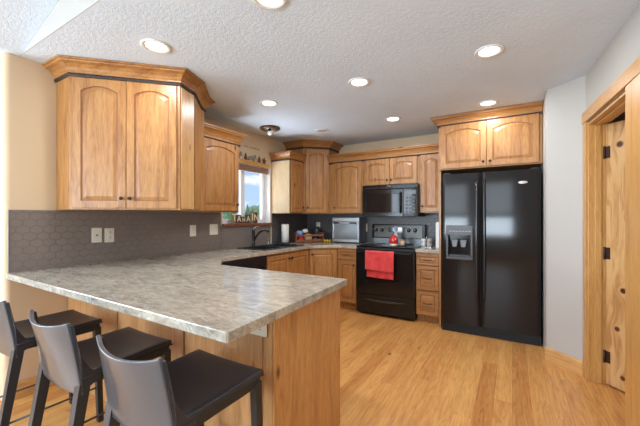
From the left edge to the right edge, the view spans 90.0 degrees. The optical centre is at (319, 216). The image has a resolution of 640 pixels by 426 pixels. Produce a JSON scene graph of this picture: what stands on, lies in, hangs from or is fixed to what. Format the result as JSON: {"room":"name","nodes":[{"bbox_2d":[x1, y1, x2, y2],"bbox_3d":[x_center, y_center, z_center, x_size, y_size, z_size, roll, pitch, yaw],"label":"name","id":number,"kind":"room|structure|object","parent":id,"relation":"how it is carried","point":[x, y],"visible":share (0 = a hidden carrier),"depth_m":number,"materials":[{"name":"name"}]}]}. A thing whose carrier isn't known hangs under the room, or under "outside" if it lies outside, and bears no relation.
{"room":"kitchen","nodes":[
{"label":"kitchen","id":0,"kind":"room"},
{"bbox_2d":[0,0,57,55],"bbox_3d":[-1.949,-1.976,-0.720,7.400,1.632,4.958,0,0,31],"label":"vault","id":1,"kind":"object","parent":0,"point":[20,20],"visible":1,"depth_m":2.04,"materials":[{"name":"white paint"}]},
{"bbox_2d":[0,52,291,400],"bbox_3d":[-1.239,0.070,3.999,0.150,2.459,4.020,0,0,31],"label":"wall","id":2,"kind":"structure","parent":0,"point":[27,88],"depth_m":2.35,"materials":[{"name":"beige paint"}]},
{"bbox_2d":[14,375,54,399],"bbox_3d":[-2.108,1.241,2.392,0.016,0.117,0.270,0,0,31],"label":"baseboard","id":3,"kind":"structure","parent":2,"relation":"attached to","point":[24,383],"depth_m":2.33,"materials":[{"name":"brown wood"}]},
{"bbox_2d":[19,0,99,55],"bbox_3d":[-0.671,-1.966,1.408,7.400,1.612,0.004,0,0,31],"label":"trim","id":4,"kind":"structure","parent":2,"relation":"attached to","point":[63,12],"depth_m":1.96,"materials":[{"name":"white paint"}]},
{"bbox_2d":[7,210,220,272],"bbox_3d":[-1.701,0.171,3.074,0.010,0.445,1.923,0,0,31],"label":"tile backsplash","id":5,"kind":"structure","parent":2,"relation":"attached to","point":[36,239],"depth_m":2.73,"materials":[{"name":"tile"}]},
{"bbox_2d":[92,228,101,242],"bbox_3d":[-1.903,0.155,2.730,0.010,0.125,0.078,0,0,31],"label":"wall outlet","id":6,"kind":"object","parent":5,"relation":"attached to","point":[96,232],"visible":1,"depth_m":2.73,"materials":[{"name":"beige plastic"}]},
{"bbox_2d":[105,228,113,242],"bbox_3d":[-1.852,0.160,2.816,0.010,0.125,0.078,0,0,31],"label":"wall outlet","id":7,"kind":"object","parent":5,"relation":"attached to","point":[109,232],"visible":1,"depth_m":2.81,"materials":[{"name":"beige plastic"}]},
{"bbox_2d":[190,225,195,235],"bbox_3d":[-1.409,0.152,3.553,0.010,0.125,0.078,0,0,31],"label":"light switch","id":8,"kind":"object","parent":5,"relation":"attached to","point":[192,227],"visible":1,"depth_m":3.55,"materials":[{"name":"beige plastic"}]},
{"bbox_2d":[210,224,217,234],"bbox_3d":[-1.260,0.148,3.802,0.010,0.125,0.120,0,0,31],"label":"light switch","id":9,"kind":"object","parent":5,"relation":"attached to","point":[213,227],"visible":1,"depth_m":3.79,"materials":[{"name":"beige plastic"}]},
{"bbox_2d":[42,55,214,211],"bbox_3d":[-1.409,-0.606,2.719,0.873,1.102,1.234,0,0,31],"label":"upper cabinet","id":10,"kind":"object","parent":2,"relation":"attached to","point":[130,135],"visible":1,"depth_m":2.45,"materials":[{"name":"brown wood"}]},
{"bbox_2d":[201,122,247,211],"bbox_3d":[-1.175,-0.502,3.567,0.398,0.895,0.635,0,0,31],"label":"upper cabinet","id":11,"kind":"object","parent":2,"relation":"attached to","point":[221,145],"visible":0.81,"depth_m":3.46,"materials":[{"name":"brown wood"}]},
{"bbox_2d":[223,170,264,223],"bbox_3d":[-1.068,-0.311,4.381,0.049,0.791,0.884,0,0,31],"label":"window","id":12,"kind":"structure","parent":2,"relation":"in","point":[241,173],"depth_m":4.39,"materials":[{"name":"white plastic"}]},
{"bbox_2d":[239,163,268,174],"bbox_3d":[-0.990,-0.659,4.328,0.038,0.083,0.860,0,0,31],"label":"window blind","id":13,"kind":"object","parent":12,"relation":"attached to","point":[242,167],"visible":0.59,"depth_m":4.41,"materials":[{"name":"brown fabric"}]},
{"bbox_2d":[221,225,270,248],"bbox_3d":[-0.967,0.256,4.299,0.006,0.275,0.930,0,0,31],"label":"tile backsplash","id":14,"kind":"structure","parent":2,"relation":"attached to","point":[231,236],"depth_m":4.21,"materials":[{"name":"tile"}]},
{"bbox_2d":[222,223,273,225],"bbox_3d":[-1.004,0.100,4.344,0.193,0.029,0.937,0,0,31],"label":"window sill","id":15,"kind":"structure","parent":2,"relation":"attached to","point":[228,224],"depth_m":4.22,"materials":[{"name":"brown wood"}]},
{"bbox_2d":[231,212,236,223],"bbox_3d":[-1.103,0.009,4.087,0.036,0.150,0.077,0,0,31],"label":"block","id":16,"kind":"object","parent":15,"relation":"on","point":[233,214],"visible":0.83,"depth_m":4.07,"materials":[{"name":"beige wood"}]},
{"bbox_2d":[236,215,240,223],"bbox_3d":[-1.062,0.027,4.155,0.036,0.115,0.075,0,0,31],"label":"block","id":17,"kind":"object","parent":15,"relation":"on","point":[238,217],"visible":0.94,"depth_m":4.14,"materials":[{"name":"beige wood"}]},
{"bbox_2d":[245,215,249,222],"bbox_3d":[-0.975,0.027,4.300,0.036,0.115,0.075,0,0,31],"label":"block","id":18,"kind":"object","parent":15,"relation":"on","point":[247,217],"visible":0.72,"depth_m":4.28,"materials":[{"name":"beige wood"}]},
{"bbox_2d":[249,211,253,222],"bbox_3d":[-0.934,0.002,4.368,0.036,0.165,0.056,0,0,31],"label":"block","id":19,"kind":"object","parent":15,"relation":"on","point":[251,213],"visible":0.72,"depth_m":4.35,"materials":[{"name":"beige wood"}]},
{"bbox_2d":[254,212,257,222],"bbox_3d":[-0.896,0.009,4.432,0.036,0.150,0.085,0,0,31],"label":"block","id":20,"kind":"object","parent":15,"relation":"on","point":[255,213],"visible":0.8,"depth_m":4.42,"materials":[{"name":"beige wood"}]},
{"bbox_2d":[239,158,269,167],"bbox_3d":[-0.966,-0.730,4.273,0.034,0.050,0.870,0,0,31],"label":"window valance","id":21,"kind":"object","parent":2,"relation":"attached to","point":[243,161],"visible":0.56,"depth_m":4.35,"materials":[{"name":"brown wood"}]},
{"bbox_2d":[248,155,256,160],"bbox_3d":[-0.919,-0.805,4.352,0.006,0.100,0.165,0,0,31],"label":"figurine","id":22,"kind":"object","parent":21,"relation":"attached to","point":[254,156],"visible":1,"depth_m":4.35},
{"bbox_2d":[240,163,269,222],"bbox_3d":[-1.026,-0.318,4.355,0.147,0.805,0.909,0,0,31],"label":"trim","id":23,"kind":"structure","parent":2,"relation":"attached to","point":[267,177],"depth_m":4.72,"materials":[{"name":"white plastic"}]},
{"bbox_2d":[269,150,306,212],"bbox_3d":[-0.472,-0.492,4.746,0.388,0.875,0.423,0,0,31],"label":"upper cabinet","id":24,"kind":"object","parent":2,"relation":"attached to","point":[287,166],"visible":1,"depth_m":4.64,"materials":[{"name":"brown wood"}]},
{"bbox_2d":[272,214,307,243],"bbox_3d":[-0.464,0.171,5.136,0.006,0.445,0.959,0,0,31],"label":"tile backsplash","id":25,"kind":"structure","parent":2,"relation":"attached to","point":[296,222],"depth_m":5.09,"materials":[{"name":"tile"}]},
{"bbox_2d":[0,307,624,425],"bbox_3d":[-0.934,1.330,0.970,7.400,0.060,8.900,0,0,31],"label":"floor","id":26,"kind":"structure","parent":0,"point":[395,371],"depth_m":2.47,"materials":[{"name":"brown wood"}]},
{"bbox_2d":[0,301,103,425],"bbox_3d":[-1.692,0.868,1.931,0.421,0.869,0.518,0,0,31],"label":"bar stool","id":27,"kind":"object","parent":26,"relation":"on","point":[16,337],"visible":0.83,"depth_m":1.72,"materials":[{"name":"grey leather"}]},
{"bbox_2d":[28,309,172,425],"bbox_3d":[-1.085,0.868,1.577,0.421,0.869,0.518,0,0,31],"label":"bar stool","id":28,"kind":"object","parent":26,"relation":"on","point":[70,364],"visible":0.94,"depth_m":1.43,"materials":[{"name":"grey leather"}]},
{"bbox_2d":[96,335,263,425],"bbox_3d":[-0.547,0.868,1.254,0.421,0.869,0.518,0,0,31],"label":"bar stool","id":29,"kind":"object","parent":26,"relation":"on","point":[190,389],"visible":1,"depth_m":1.14,"materials":[{"name":"black leather"}]},
{"bbox_2d":[68,289,339,425],"bbox_3d":[-0.932,0.869,2.303,2.110,0.862,0.695,0,0,31],"label":"base cabinet","id":30,"kind":"object","parent":26,"relation":"on","point":[298,358],"visible":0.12,"depth_m":1.69,"materials":[{"name":"brown wood"}]},
{"bbox_2d":[250,325,266,336],"bbox_3d":[-0.299,0.515,1.501,0.125,0.078,0.010,0,0,31],"label":"wall outlet","id":31,"kind":"object","parent":30,"relation":"attached to","point":[262,331],"visible":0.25,"depth_m":1.48,"materials":[{"name":"beige plastic"}]},
{"bbox_2d":[222,256,266,269],"bbox_3d":[-1.049,0.871,3.520,0.616,0.859,0.688,0,0,31],"label":"dishwasher","id":32,"kind":"object","parent":26,"relation":"on","point":[260,262],"visible":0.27,"depth_m":3.44,"materials":[{"name":"black metal"}]},
{"bbox_2d":[264,249,307,274],"bbox_3d":[-0.636,0.869,4.207,0.650,0.862,0.905,0,0,31],"label":"base cabinet","id":33,"kind":"object","parent":26,"relation":"on","point":[296,261],"visible":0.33,"depth_m":4.07,"materials":[{"name":"brown wood"}]},
{"bbox_2d":[308,248,337,277],"bbox_3d":[-0.064,0.869,4.920,0.906,0.862,0.913,0,0,31],"label":"base cabinet","id":34,"kind":"object","parent":26,"relation":"on","point":[321,261],"visible":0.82,"depth_m":4.49,"materials":[{"name":"brown wood"}]},
{"bbox_2d":[6,241,369,342],"bbox_3d":[-0.267,0.415,3.324,2.209,0.040,3.873,0,0,31],"label":"countertop","id":35,"kind":"structure","parent":34,"relation":"on","point":[194,293],"depth_m":1.82,"materials":[{"name":"stone"}]},
{"bbox_2d":[251,226,269,245],"bbox_3d":[-0.772,0.251,4.225,0.261,0.267,0.115,0,0,17],"label":"kitchen faucet","id":36,"kind":"object","parent":35,"relation":"on","point":[254,237],"visible":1,"depth_m":4.21,"materials":[{"name":"black metal"}]},
{"bbox_2d":[236,243,301,249],"bbox_3d":[-0.639,0.487,4.228,0.470,0.205,0.810,0,0,31],"label":"sink","id":37,"kind":"object","parent":35,"relation":"in","point":[270,246],"visible":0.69,"depth_m":4.23,"materials":[{"name":"black metal"}]},
{"bbox_2d":[281,222,289,243],"bbox_3d":[-0.523,0.237,4.818,0.140,0.315,0.140,0,0,31],"label":"paper towel holder","id":38,"kind":"object","parent":35,"relation":"on","point":[284,227],"visible":0.98,"depth_m":4.77,"materials":[{"name":"white paper"}]},
{"bbox_2d":[293,232,323,242],"bbox_3d":[-0.186,0.315,5.053,0.452,0.160,0.190,0,0,-21],"label":"basket","id":39,"kind":"object","parent":35,"relation":"on","point":[321,234],"visible":0.98,"depth_m":4.99,"materials":[{"name":"brown wood"}]},
{"bbox_2d":[304,234,311,239],"bbox_3d":[-0.186,0.322,5.053,0.130,0.120,0.100,0,0,-21],"label":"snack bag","id":40,"kind":"object","parent":39,"relation":"in","point":[305,237],"visible":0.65,"depth_m":5.01,"materials":[{"name":"orange plastic"}]},
{"bbox_2d":[314,227,319,237],"bbox_3d":[-0.048,0.283,5.279,0.104,0.222,0.104,0,0,31],"label":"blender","id":41,"kind":"object","parent":35,"relation":"on","point":[316,230],"visible":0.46,"depth_m":5.24,"materials":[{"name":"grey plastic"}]},
{"bbox_2d":[332,218,365,242],"bbox_3d":[0.443,0.203,4.950,0.450,0.385,0.317,0,0,31],"label":"toaster oven","id":42,"kind":"object","parent":35,"relation":"on","point":[343,229],"visible":1,"depth_m":4.85,"materials":[{"name":"metal"}]},
{"bbox_2d":[338,248,356,309],"bbox_3d":[0.527,0.869,4.715,0.312,0.862,0.654,0,0,31],"label":"base cabinet","id":43,"kind":"object","parent":26,"relation":"on","point":[346,257],"visible":0.48,"depth_m":4.46,"materials":[{"name":"brown wood"}]},
{"bbox_2d":[356,224,425,319],"bbox_3d":[0.977,0.694,4.395,0.784,1.172,0.718,0,0,31],"label":"range","id":44,"kind":"object","parent":26,"relation":"on","point":[396,297],"visible":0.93,"depth_m":4.17,"materials":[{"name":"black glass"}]},
{"bbox_2d":[365,250,393,279],"bbox_3d":[0.765,0.617,4.114,0.384,0.361,0.050,0,0,31],"label":"dish towel","id":45,"kind":"object","parent":44,"relation":"hanging from","point":[378,264],"visible":1,"depth_m":4.10,"materials":[{"name":"red fabric"}]},
{"bbox_2d":[356,242,420,249],"bbox_3d":[0.971,0.393,4.385,0.776,0.023,0.572,0,0,31],"label":"cooktop","id":46,"kind":"object","parent":44,"relation":"in","point":[373,245],"depth_m":4.28,"materials":[{"name":"black glass"}]},
{"bbox_2d":[389,234,397,245],"bbox_3d":[0.967,0.302,4.202,0.122,0.156,0.122,0,0,31],"label":"jar","id":47,"kind":"object","parent":44,"relation":"on","point":[393,240],"visible":0.99,"depth_m":4.16,"materials":[{"name":"red ceramic"}]},
{"bbox_2d":[394,226,397,243],"bbox_3d":[1.058,0.255,4.451,0.056,0.252,0.056,0,0,31],"label":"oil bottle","id":48,"kind":"object","parent":44,"relation":"on","point":[395,227],"visible":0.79,"depth_m":4.43,"materials":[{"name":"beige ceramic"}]},
{"bbox_2d":[399,240,404,245],"bbox_3d":[1.099,0.342,4.286,0.072,0.078,0.072,0,0,31],"label":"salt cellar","id":49,"kind":"object","parent":44,"relation":"on","point":[401,242],"visible":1,"depth_m":4.26,"materials":[{"name":"beige ceramic"}]},
{"bbox_2d":[416,252,438,322],"bbox_3d":[1.461,0.869,4.154,0.286,0.862,0.654,0,0,31],"label":"base cabinet","id":50,"kind":"object","parent":26,"relation":"on","point":[427,264],"visible":0.73,"depth_m":3.91,"materials":[{"name":"brown wood"}]},
{"bbox_2d":[415,245,438,252],"bbox_3d":[1.467,0.415,4.163,0.283,0.040,0.648,0,0,31],"label":"countertop","id":51,"kind":"structure","parent":50,"relation":"on","point":[433,249],"depth_m":3.91,"materials":[{"name":"stone"}]},
{"bbox_2d":[421,237,431,247],"bbox_3d":[1.404,0.319,4.210,0.130,0.152,0.112,0,0,31],"label":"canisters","id":52,"kind":"object","parent":51,"relation":"on","point":[426,242],"visible":1,"depth_m":4.18,"materials":[{"name":"silver metal"}]},
{"bbox_2d":[436,222,438,247],"bbox_3d":[1.570,0.231,4.166,0.084,0.328,0.200,0,0,31],"label":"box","id":53,"kind":"object","parent":51,"relation":"on","point":[437,223],"visible":0.34,"depth_m":4.09,"materials":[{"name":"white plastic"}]},
{"bbox_2d":[439,167,540,345],"bbox_3d":[1.967,0.379,3.751,0.992,1.843,0.834,0,0,31],"label":"refrigerator","id":54,"kind":"object","parent":26,"relation":"on","point":[491,221],"depth_m":3.41,"materials":[{"name":"black metal"}]},
{"bbox_2d":[20,0,639,144],"bbox_3d":[0.344,-1.220,3.097,7.400,0.120,3.936,0,0,31],"label":"ceiling","id":55,"kind":"structure","parent":0,"point":[420,64],"depth_m":2.26,"materials":[{"name":"white paint"}]},
{"bbox_2d":[140,38,170,53],"bbox_3d":[-1.113,-1.155,2.171,0.190,0.009,0.190,0,0,31],"label":"recessed light","id":56,"kind":"object","parent":55,"relation":"in","point":[152,45],"visible":1,"depth_m":2.16,"materials":[{"name":"white plastic"}]},
{"bbox_2d":[260,100,277,106],"bbox_3d":[-0.519,-1.155,3.256,0.190,0.009,0.190,0,0,31],"label":"recessed light","id":57,"kind":"object","parent":55,"relation":"in","point":[268,103],"visible":1,"depth_m":3.25,"materials":[{"name":"white plastic"}]},
{"bbox_2d":[252,0,286,9],"bbox_3d":[-0.268,-1.155,1.689,0.190,0.009,0.190,0,0,31],"label":"recessed light","id":58,"kind":"object","parent":55,"relation":"in","point":[265,4],"visible":1,"depth_m":1.73,"materials":[{"name":"white plastic"}]},
{"bbox_2d":[260,125,279,134],"bbox_3d":[-0.651,-1.105,4.159,0.266,0.108,0.266,0,0,31],"label":"ceiling light","id":59,"kind":"object","parent":55,"relation":"attached to","point":[269,129],"visible":1,"depth_m":4.10,"materials":[{"name":"brown metal"}]},
{"bbox_2d":[315,129,328,132],"bbox_3d":[0.026,-1.155,4.289,0.190,0.009,0.190,0,0,31],"label":"recessed light","id":60,"kind":"object","parent":55,"relation":"in","point":[316,130],"visible":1,"depth_m":4.27,"materials":[{"name":"white plastic"}]},
{"bbox_2d":[348,77,369,86],"bbox_3d":[0.335,-1.155,2.749,0.190,0.009,0.190,0,0,31],"label":"recessed light","id":61,"kind":"object","parent":55,"relation":"in","point":[359,81],"visible":1,"depth_m":2.74,"materials":[{"name":"white plastic"}]},
{"bbox_2d":[385,117,400,121],"bbox_3d":[0.863,-1.155,3.786,0.190,0.009,0.190,0,0,31],"label":"recessed light","id":62,"kind":"object","parent":55,"relation":"in","point":[389,119],"visible":1,"depth_m":3.79,"materials":[{"name":"white plastic"}]},
{"bbox_2d":[478,100,498,106],"bbox_3d":[1.708,-1.155,3.255,0.190,0.009,0.190,0,0,31],"label":"recessed light","id":63,"kind":"object","parent":55,"relation":"in","point":[487,103],"visible":1,"depth_m":3.25,"materials":[{"name":"white plastic"}]},
{"bbox_2d":[474,44,504,58],"bbox_3d":[1.181,-1.155,2.236,0.190,0.009,0.190,0,0,31],"label":"recessed light","id":64,"kind":"object","parent":55,"relation":"in","point":[488,51],"visible":1,"depth_m":2.23,"materials":[{"name":"white plastic"}]},
{"bbox_2d":[339,112,624,242],"bbox_3d":[2.156,0.070,4.217,5.446,2.459,0.150,0,0,31],"label":"wall","id":65,"kind":"structure","parent":0,"point":[432,138],"depth_m":4.75,"materials":[{"name":"beige paint"}]},
{"bbox_2d":[282,139,343,213],"bbox_3d":[-0.095,-0.606,5.067,0.708,1.102,0.708,0,0,31],"label":"upper cabinet","id":66,"kind":"object","parent":65,"relation":"attached to","point":[316,162],"visible":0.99,"depth_m":4.90,"materials":[{"name":"brown wood"}]},
{"bbox_2d":[329,161,362,213],"bbox_3d":[0.456,-0.445,4.932,0.566,0.780,0.365,0,0,31],"label":"upper cabinet","id":67,"kind":"object","parent":65,"relation":"attached to","point":[345,179],"visible":0.87,"depth_m":4.80,"materials":[{"name":"brown wood"}]},
{"bbox_2d":[308,213,438,244],"bbox_3d":[0.773,0.171,4.956,2.290,0.445,0.006,0,0,31],"label":"tile backsplash","id":68,"kind":"structure","parent":65,"relation":"attached to","point":[430,219],"depth_m":4.94,"materials":[{"name":"tile"}]},
{"bbox_2d":[363,156,418,185],"bbox_3d":[1.044,-0.640,4.579,0.796,0.390,0.365,0,0,31],"label":"upper cabinet","id":69,"kind":"object","parent":65,"relation":"attached to","point":[401,170],"visible":0.82,"depth_m":4.43,"materials":[{"name":"brown wood"}]},
{"bbox_2d":[327,143,438,164],"bbox_3d":[0.851,-0.878,4.503,1.688,0.134,0.087,0,0,31],"label":"crown molding","id":70,"kind":"structure","parent":69,"relation":"attached to","point":[432,148],"depth_m":4.46,"materials":[{"name":"brown wood"}]},
{"bbox_2d":[362,183,424,216],"bbox_3d":[1.033,-0.224,4.525,0.780,0.438,0.452,0,0,31],"label":"microwave","id":71,"kind":"object","parent":69,"relation":"attached to","point":[393,200],"visible":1,"depth_m":4.35,"materials":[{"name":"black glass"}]},
{"bbox_2d":[419,153,438,212],"bbox_3d":[1.524,-0.445,4.290,0.318,0.780,0.365,0,0,31],"label":"upper cabinet","id":72,"kind":"object","parent":65,"relation":"attached to","point":[428,164],"visible":0.66,"depth_m":4.17,"materials":[{"name":"brown wood"}]},
{"bbox_2d":[430,100,542,173],"bbox_3d":[1.950,-0.851,3.786,1.083,0.612,0.780,0,0,31],"label":"upper cabinet","id":73,"kind":"object","parent":65,"relation":"attached to","point":[505,138],"visible":0.99,"depth_m":3.46,"materials":[{"name":"brown wood"}]},
{"bbox_2d":[540,75,585,360],"bbox_3d":[2.357,0.070,3.239,0.321,2.459,1.328,0,0,20],"label":"wall","id":74,"kind":"structure","parent":0,"point":[564,105],"depth_m":2.78,"materials":[{"name":"grey paint"}]},
{"bbox_2d":[545,346,582,375],"bbox_3d":[2.108,1.241,2.771,0.016,0.117,0.324,0,0,-18],"label":"baseboard","id":75,"kind":"structure","parent":74,"relation":"attached to","point":[561,359],"depth_m":2.76,"materials":[{"name":"brown wood"}]},
{"bbox_2d":[589,92,624,125],"bbox_3d":[2.014,-0.730,2.169,0.126,0.031,0.748,0,0,26],"label":"trim","id":76,"kind":"structure","parent":74,"relation":"attached to","point":[616,108],"depth_m":2.23,"materials":[{"name":"brown wood"}]},
{"bbox_2d":[582,56,639,425],"bbox_3d":[1.973,0.226,2.111,0.148,2.148,1.091,0,0,26],"label":"door frame","id":77,"kind":"structure","parent":74,"relation":"attached to","point":[596,134],"depth_m":2.36,"materials":[{"name":"brown wood"}]},
{"bbox_2d":[586,3,639,122],"bbox_3d":[0.566,-0.500,-0.749,0.120,3.600,7.450,0,0,26],"label":"wall","id":78,"kind":"structure","parent":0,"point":[623,50],"depth_m":2.04,"materials":[{"name":"grey paint"}]},
{"bbox_2d":[603,120,624,391],"bbox_3d":[2.270,0.286,2.131,0.105,2.003,0.729,0,0,-12],"label":"door","id":79,"kind":"structure","parent":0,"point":[614,150],"depth_m":2.42,"materials":[{"name":"brown wood"}]},
{"label":"outside","id":80,"kind":"structure","parent":0,"visible":0},
{"bbox_3d":[-38.208,2.100,57.956,114.800,0.400,180.000,0,0,31],"label":"ground","id":81,"kind":"structure","parent":80,"visible":0},
{"bbox_2d":[223,212,237,218],"bbox_3d":[-10.104,0.251,34.056,2.559,3.298,2.551,0,0,-33],"label":"leafy tree","id":82,"kind":"object","parent":81,"relation":"on","point":[228,215],"visible":0.21,"depth_m":33.17,"materials":[{"name":"green plant"}]},
{"bbox_2d":[245,204,248,214],"bbox_3d":[-9.125,0.113,39.981,1.814,3.574,1.889,0,0,-19],"label":"conifer tree","id":83,"kind":"object","parent":81,"relation":"on","point":[247,207],"visible":0.28,"depth_m":39.81,"materials":[{"name":"green plant"}]},
{"bbox_2d":[249,205,259,218],"bbox_3d":[-8.310,0.109,41.983,2.621,3.583,2.549,0,0,8],"label":"leafy tree","id":84,"kind":"object","parent":81,"relation":"on","point":[255,208],"visible":0.3,"depth_m":41.01,"materials":[{"name":"green plant"}]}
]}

